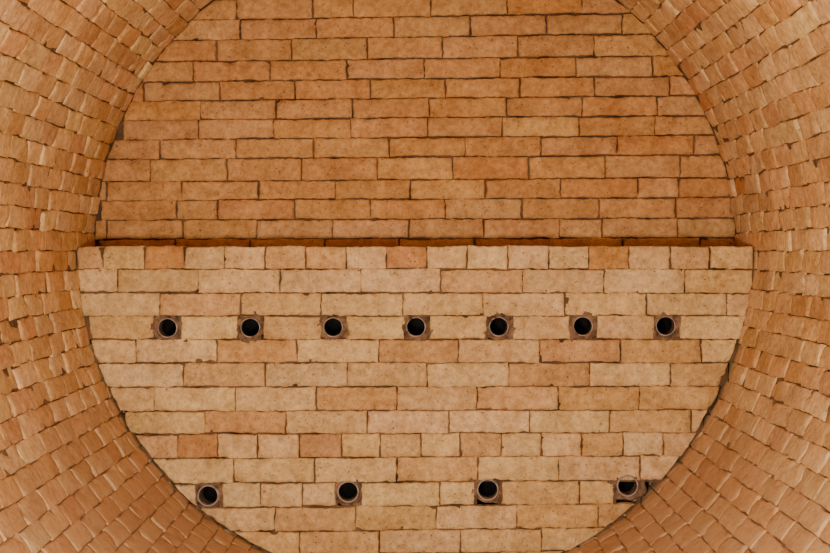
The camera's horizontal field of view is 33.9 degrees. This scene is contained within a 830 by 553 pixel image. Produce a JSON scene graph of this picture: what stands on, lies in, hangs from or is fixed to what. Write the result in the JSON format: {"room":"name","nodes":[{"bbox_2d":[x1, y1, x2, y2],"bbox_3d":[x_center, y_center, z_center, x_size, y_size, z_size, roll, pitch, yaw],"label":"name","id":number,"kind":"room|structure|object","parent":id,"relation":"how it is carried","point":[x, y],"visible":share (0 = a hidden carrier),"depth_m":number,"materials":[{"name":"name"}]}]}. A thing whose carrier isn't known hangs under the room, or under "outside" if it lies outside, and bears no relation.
{"room":"brick kiln interior","nodes":[
{"label":"brick kiln interior","id":0,"kind":"room"},
{"bbox_2d":[74,245,754,552],"bbox_3d":[0.000,0.389,4.010,1.957,0.964,0.235,0,1,0],"label":"brick wall","id":1,"kind":"structure","parent":0,"point":[275,419],"depth_m":3.90,"materials":[{"name":"beige brick"}]},
{"bbox_2d":[157,318,177,337],"bbox_3d":[-0.709,0.144,3.990,0.057,0.057,0.190,0,2,0],"label":"vent pipe","id":2,"kind":"object","parent":1,"relation":"attached to","point":[167,327],"visible":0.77,"depth_m":3.97,"materials":[{"name":"ceramic"}]},
{"bbox_2d":[197,484,219,506],"bbox_3d":[-0.588,0.627,3.993,0.062,0.062,0.201,0,1,3],"label":"vent pipe","id":3,"kind":"object","parent":1,"relation":"attached to","point":[209,494],"visible":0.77,"depth_m":3.94,"materials":[{"name":"ceramic"}]},
{"bbox_2d":[240,318,259,337],"bbox_3d":[-0.476,0.146,3.990,0.057,0.057,0.190,0,0,-3],"label":"vent pipe","id":4,"kind":"object","parent":1,"relation":"attached to","point":[250,327],"visible":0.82,"depth_m":4.08,"materials":[{"name":"ceramic"}]},
{"bbox_2d":[323,317,342,336],"bbox_3d":[-0.236,0.144,3.990,0.057,0.057,0.190,0,1,-1],"label":"vent pipe","id":5,"kind":"object","parent":1,"relation":"attached to","point":[332,327],"visible":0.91,"depth_m":4.08,"materials":[{"name":"ceramic"}]},
{"bbox_2d":[337,481,358,502],"bbox_3d":[-0.196,0.617,3.993,0.062,0.062,0.201,0,0,-3],"label":"vent pipe","id":6,"kind":"object","parent":1,"relation":"attached to","point":[350,490],"visible":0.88,"depth_m":3.98,"materials":[{"name":"ceramic"}]},
{"bbox_2d":[406,317,425,336],"bbox_3d":[0.006,0.144,3.990,0.057,0.062,0.192,0,1,2],"label":"vent pipe","id":7,"kind":"object","parent":1,"relation":"attached to","point":[415,326],"visible":0.91,"depth_m":4.08,"materials":[{"name":"ceramic"}]},
{"bbox_2d":[477,478,498,500],"bbox_3d":[0.213,0.610,3.993,0.062,0.062,0.201,0,0,3],"label":"vent pipe","id":8,"kind":"object","parent":1,"relation":"attached to","point":[485,489],"visible":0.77,"depth_m":3.98,"materials":[{"name":"ceramic"}]},
{"bbox_2d":[489,317,508,336],"bbox_3d":[0.237,0.144,3.990,0.058,0.063,0.192,0,1,-2],"label":"vent pipe","id":9,"kind":"object","parent":1,"relation":"attached to","point":[498,326],"visible":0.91,"depth_m":4.06,"materials":[{"name":"ceramic"}]},
{"bbox_2d":[573,316,592,335],"bbox_3d":[0.486,0.140,3.990,0.057,0.057,0.190,0,1,3],"label":"vent pipe","id":10,"kind":"object","parent":1,"relation":"attached to","point":[582,326],"visible":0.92,"depth_m":4.05,"materials":[{"name":"ceramic"}]},
{"bbox_2d":[616,475,638,496],"bbox_3d":[0.612,0.598,3.993,0.062,0.063,0.201,0,1,1],"label":"vent pipe","id":11,"kind":"object","parent":1,"relation":"attached to","point":[625,487],"visible":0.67,"depth_m":3.94,"materials":[{"name":"ceramic"}]},
{"bbox_2d":[656,316,675,335],"bbox_3d":[0.721,0.138,3.990,0.057,0.062,0.192,0,1,2],"label":"vent pipe","id":12,"kind":"object","parent":1,"relation":"attached to","point":[665,325],"visible":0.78,"depth_m":3.98,"materials":[{"name":"ceramic"}]},
{"bbox_2d":[0,0,829,552],"bbox_3d":[0.000,-0.041,2.196,2.000,2.000,3.913,0,1,0],"label":"lining","id":13,"kind":"object","parent":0,"point":[755,478],"visible":0.9,"depth_m":3.41,"materials":[{"name":"orange brick"}]}
]}

